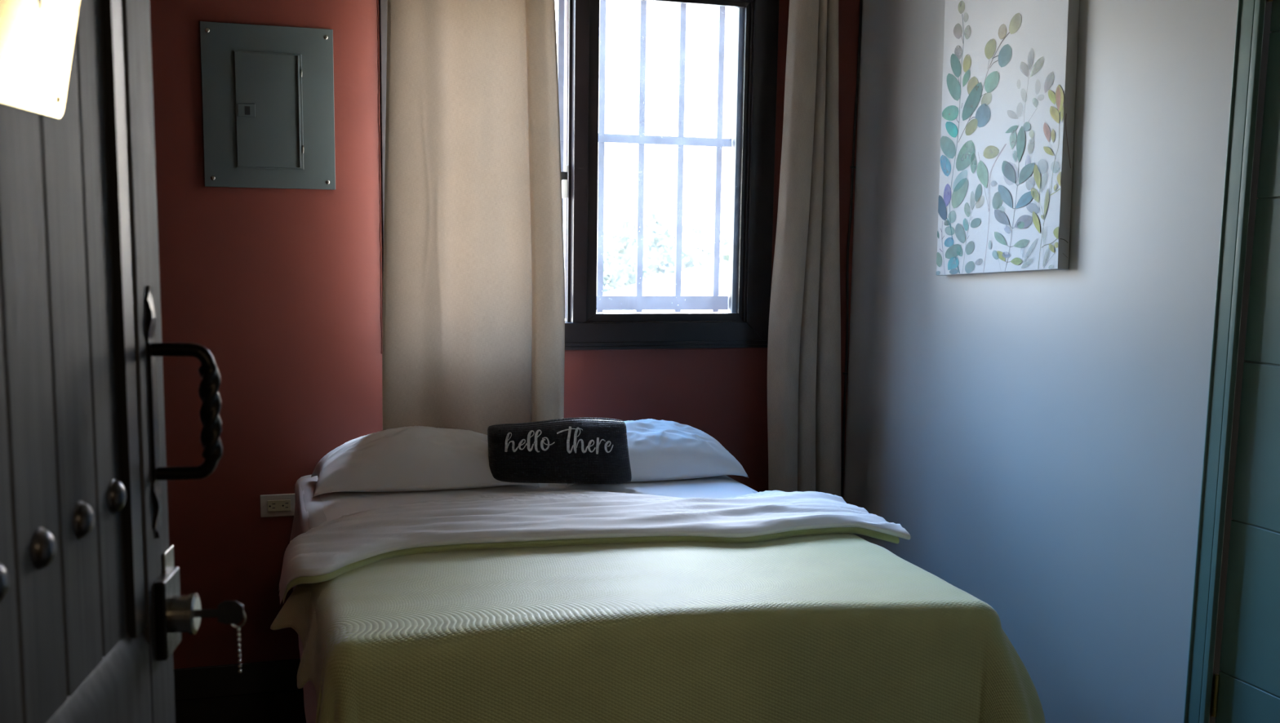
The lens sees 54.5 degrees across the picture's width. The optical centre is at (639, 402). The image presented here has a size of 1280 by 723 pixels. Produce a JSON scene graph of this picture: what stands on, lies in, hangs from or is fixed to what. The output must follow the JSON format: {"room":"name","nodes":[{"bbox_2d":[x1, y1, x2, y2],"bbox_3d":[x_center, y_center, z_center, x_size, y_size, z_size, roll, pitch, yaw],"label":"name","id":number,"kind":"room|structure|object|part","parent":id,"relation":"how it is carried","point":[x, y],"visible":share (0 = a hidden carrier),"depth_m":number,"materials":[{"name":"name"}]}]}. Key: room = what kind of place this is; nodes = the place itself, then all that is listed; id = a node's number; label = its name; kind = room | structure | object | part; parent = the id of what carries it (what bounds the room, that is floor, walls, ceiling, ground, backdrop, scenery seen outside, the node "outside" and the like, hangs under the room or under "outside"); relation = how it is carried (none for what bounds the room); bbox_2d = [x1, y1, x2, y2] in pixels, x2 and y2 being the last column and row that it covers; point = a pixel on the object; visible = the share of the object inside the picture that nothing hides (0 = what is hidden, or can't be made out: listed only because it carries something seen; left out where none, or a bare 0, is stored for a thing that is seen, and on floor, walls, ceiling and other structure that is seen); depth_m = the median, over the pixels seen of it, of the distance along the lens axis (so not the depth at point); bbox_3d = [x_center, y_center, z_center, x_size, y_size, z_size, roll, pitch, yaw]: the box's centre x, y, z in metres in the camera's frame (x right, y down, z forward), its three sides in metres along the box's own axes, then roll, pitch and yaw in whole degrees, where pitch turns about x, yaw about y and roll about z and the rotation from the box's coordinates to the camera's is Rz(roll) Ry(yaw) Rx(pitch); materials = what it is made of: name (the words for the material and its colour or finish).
{"room":"bedroom","nodes":[
{"label":"bedroom","id":0,"kind":"room"},
{"bbox_2d":[174,689,306,722],"bbox_3d":[0.124,1.424,1.233,4.092,0.120,6.690,-1,8,-17],"label":"floor","id":1,"kind":"structure","parent":0,"point":[280,707],"depth_m":3.97,"materials":[{"name":"tile"}]},
{"bbox_2d":[300,476,756,529],"bbox_3d":[-0.190,0.698,3.404,1.376,0.738,1.763,-1,8,-17],"label":"bed","id":2,"kind":"object","parent":1,"relation":"on","point":[313,505],"visible":0.12,"depth_m":3.58,"materials":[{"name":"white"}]},
{"bbox_2d":[289,475,758,722],"bbox_3d":[-0.194,0.475,3.361,1.415,0.296,1.796,-1,8,-17],"label":"fitted sheet","id":3,"kind":"object","parent":2,"relation":"on","point":[335,504],"visible":0.11,"depth_m":3.75,"materials":[{"name":"white fabric"}]},
{"bbox_2d":[311,426,539,497],"bbox_3d":[-0.668,0.163,3.834,0.670,0.179,0.304,-1,8,-16],"label":"pillow","id":4,"kind":"object","parent":3,"relation":"on","point":[410,458],"visible":0.84,"depth_m":3.72,"materials":[{"name":"white fabric"}]},
{"bbox_2d":[487,417,631,486],"bbox_3d":[-0.245,0.150,3.803,0.440,0.207,0.103,0,8,-6],"label":"cushion","id":5,"kind":"object","parent":3,"relation":"on","point":[580,450],"visible":1,"depth_m":3.76,"materials":[{"name":"black fabric"}]},
{"bbox_2d":[565,418,748,487],"bbox_3d":[0.015,0.148,4.040,0.610,0.177,0.304,-2,8,-18],"label":"pillow","id":6,"kind":"object","parent":3,"relation":"on","point":[662,450],"visible":0.62,"depth_m":3.96,"materials":[{"name":"white fabric"}]},
{"bbox_2d":[270,527,1045,722],"bbox_3d":[-0.048,0.688,3.052,1.659,0.709,1.268,-1,8,-12],"label":"blanket","id":7,"kind":"object","parent":3,"relation":"on","point":[824,625],"visible":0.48,"depth_m":2.56,"materials":[{"name":"green fabric"}]},
{"bbox_2d":[278,489,910,604],"bbox_3d":[-0.161,0.341,3.285,1.534,0.163,0.866,-1,8,-17],"label":"sheet","id":8,"kind":"object","parent":7,"relation":"on","point":[331,546],"visible":1,"depth_m":3.12,"materials":[{"name":"white fabric"}]},
{"bbox_2d":[149,0,860,669],"bbox_3d":[-0.701,-0.412,4.178,3.282,2.720,0.150,-1,8,-17],"label":"wall","id":9,"kind":"structure","parent":0,"point":[281,286],"depth_m":4.00,"materials":[{"name":"red paint"}]},
{"bbox_2d":[173,658,302,701],"bbox_3d":[-0.696,0.894,4.273,3.042,0.105,0.012,-1,8,-17],"label":"baseboard","id":10,"kind":"structure","parent":9,"relation":"attached to","point":[219,681],"depth_m":4.07,"materials":[{"name":"tile"}]},
{"bbox_2d":[200,21,335,189],"bbox_3d":[-1.156,-0.920,3.876,0.395,0.497,0.020,-1,8,-17],"label":"breaker panel","id":11,"kind":"object","parent":9,"relation":"attached to","point":[268,91],"visible":1,"depth_m":3.87,"materials":[{"name":"grey metal"}]},
{"bbox_3d":[-1.158,-0.908,3.871,0.192,0.347,0.010,-1,8,-17],"label":"panel door","id":12,"kind":"part","parent":11,"relation":"part of","materials":[{"name":"grey metal"}]},
{"bbox_2d":[260,493,295,517],"bbox_3d":[-1.175,0.337,4.049,0.118,0.074,0.009,-1,8,-17],"label":"wall outlet","id":13,"kind":"object","parent":9,"relation":"attached to","point":[283,504],"visible":0.88,"depth_m":4.04,"materials":[{"name":"beige plastic"}]},
{"bbox_2d":[267,499,290,511],"bbox_3d":[-1.175,0.337,4.047,0.072,0.037,0.004,-1,8,-17],"label":"receptacle","id":14,"kind":"object","parent":13,"relation":"attached to","point":[273,505],"depth_m":4.04,"materials":[{"name":"beige plastic"}]},
{"bbox_2d":[377,0,778,353],"bbox_3d":[-0.194,-0.825,4.233,1.377,1.301,0.107,-1,8,-17],"label":"window","id":15,"kind":"structure","parent":9,"relation":"in","point":[745,324],"depth_m":4.32,"materials":[{"name":"paint"}]},
{"bbox_3d":[0.068,-0.838,4.343,0.672,1.136,0.028,-1,8,-17],"label":"sash","id":16,"kind":"part","parent":15,"relation":"part of","materials":[{"name":"paint"}]},
{"bbox_3d":[0.083,-0.833,4.301,0.651,1.145,0.038,-1,8,-17],"label":"sash","id":17,"kind":"part","parent":15,"relation":"part of","materials":[{"name":"paint"}]},
{"bbox_3d":[-0.185,-0.193,4.270,1.342,0.024,0.008,-1,8,-17],"label":"sill","id":18,"kind":"part","parent":15,"relation":"part of","materials":[{"name":"paint"}]},
{"bbox_2d":[557,0,732,312],"bbox_3d":[-0.265,-0.962,4.344,1.300,1.300,0.061,-1,8,-17],"label":"bars","id":19,"kind":"object","parent":9,"relation":"in","point":[638,303],"visible":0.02,"depth_m":4.48,"materials":[{"name":"metal"}]},
{"bbox_3d":[-0.270,-0.933,4.363,1.300,0.030,0.007,-1,8,-17],"label":"rail","id":20,"kind":"part","parent":19,"relation":"part of","materials":[{"name":"metal"}]},
{"bbox_3d":[-0.278,-0.354,4.439,1.300,0.051,0.007,-1,8,-17],"label":"rail","id":21,"kind":"part","parent":19,"relation":"part of","materials":[{"name":"metal"}]},
{"bbox_3d":[-0.088,-1.563,4.027,1.900,0.044,0.197,-1,8,-17],"label":"curtain rod","id":22,"kind":"object","parent":9,"relation":"attached to","visible":0},
{"bbox_2d":[382,0,564,435],"bbox_3d":[-0.525,-0.659,3.929,0.596,1.730,0.191,-1,8,-17],"label":"curtain","id":23,"kind":"object","parent":22,"relation":"hanging from","point":[473,328],"visible":0.92,"depth_m":3.91,"materials":[{"name":"beige fabric"}]},
{"bbox_2d":[767,0,840,496],"bbox_3d":[0.605,-0.487,4.337,0.303,2.145,0.096,-1,8,-17],"label":"curtain","id":24,"kind":"object","parent":22,"relation":"hanging from","point":[804,345],"visible":0.83,"depth_m":4.31,"materials":[{"name":"beige fabric"}]},
{"bbox_2d":[843,0,1238,722],"bbox_3d":[1.362,-0.208,2.873,0.120,2.720,3.590,-1,8,-17],"label":"wall","id":25,"kind":"structure","parent":0,"point":[1036,438],"depth_m":3.33,"materials":[{"name":"white paint"}]},
{"bbox_2d":[936,0,1079,275],"bbox_3d":[1.045,-0.848,3.579,0.036,0.982,0.651,-1,8,-17],"label":"picture","id":26,"kind":"object","parent":25,"relation":"attached to","point":[1010,66],"visible":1,"depth_m":3.54,"materials":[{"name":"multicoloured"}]},
{"bbox_2d":[1183,0,1279,722],"bbox_3d":[1.484,0.103,2.435,0.149,2.222,0.910,-1,8,-17],"label":"door","id":27,"kind":"structure","parent":25,"relation":"in","point":[1233,671],"depth_m":2.76,"materials":[{"name":"green paint"}]},
{"bbox_3d":[0.309,0.060,0.738,3.162,2.720,0.100,-1,8,-17],"label":"wall","id":28,"kind":"structure","parent":0,"visible":0},
{"bbox_2d":[0,0,222,722],"bbox_3d":[-0.477,0.335,1.039,0.116,2.048,0.854,0,8,-7],"label":"door","id":29,"kind":"structure","parent":28,"relation":"in","point":[94,614],"depth_m":1.16,"materials":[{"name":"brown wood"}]},
{"bbox_3d":[-0.480,-0.330,0.982,0.003,0.192,0.219,10,6,-8],"label":"brass plate","id":30,"kind":"part","parent":29,"relation":"part of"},
{"bbox_3d":[-0.515,0.291,1.031,0.022,1.740,0.650,0,8,-7],"label":"plank panel","id":31,"kind":"part","parent":29,"relation":"part of","materials":[{"name":"grey wood"}]},
{"bbox_3d":[-0.513,0.335,1.032,0.042,2.048,0.850,0,8,-7],"label":"frame","id":32,"kind":"part","parent":29,"relation":"part of","materials":[{"name":"grey wood"}]},
{"bbox_3d":[-0.531,0.012,1.360,0.006,0.278,0.028,0,8,-7],"label":"handle plate","id":33,"kind":"part","parent":29,"relation":"part of","materials":[{"name":"black metal"}]},
{"bbox_3d":[-0.540,0.193,1.426,0.003,0.050,0.040,0,8,-7],"label":"strike plate","id":34,"kind":"part","parent":29,"relation":"part of","materials":[{"name":"silver metal"}]},
{"bbox_3d":[-0.497,0.011,1.364,0.074,0.152,0.024,0,8,-7],"label":"pull handle","id":35,"kind":"part","parent":29,"relation":"part of","materials":[{"name":"black metal"}]},
{"bbox_2d":[197,600,246,673],"bbox_3d":[-0.480,0.268,1.414,0.063,0.086,0.005,0,8,-7],"label":"key","id":36,"kind":"object","parent":29,"relation":"hanging from","point":[228,612],"visible":0.98,"depth_m":1.41,"materials":[{"name":"grey metal"}]},
{"bbox_3d":[-0.481,0.239,1.410,0.060,0.027,0.002,0,8,-7],"label":"blade","id":37,"kind":"part","parent":36,"relation":"part of","materials":[{"name":"grey metal"}]},
{"label":"outside","id":38,"kind":"structure","parent":0,"visible":0},
{"bbox_3d":[-13.696,-3.670,61.117,130.000,0.200,115.260,-1,8,-17],"label":"ground","id":39,"kind":"structure","parent":38,"visible":0},
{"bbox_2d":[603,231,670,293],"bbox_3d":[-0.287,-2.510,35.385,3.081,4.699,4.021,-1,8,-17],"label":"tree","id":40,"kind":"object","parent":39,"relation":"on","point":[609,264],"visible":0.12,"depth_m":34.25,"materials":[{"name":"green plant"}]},
{"bbox_2d":[596,262,728,313],"bbox_3d":[1.991,-0.343,21.702,6.200,4.050,4.800,-1,8,-17],"label":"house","id":41,"kind":"structure","parent":39,"relation":"on","point":[695,282],"depth_m":21.54,"materials":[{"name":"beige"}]},
{"bbox_2d":[605,210,729,287],"bbox_3d":[1.367,-1.780,28.408,4.118,5.136,4.649,-1,8,-17],"label":"tree","id":42,"kind":"object","parent":39,"relation":"on","point":[653,243],"visible":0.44,"depth_m":27.91,"materials":[{"name":"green plant"}]}
]}

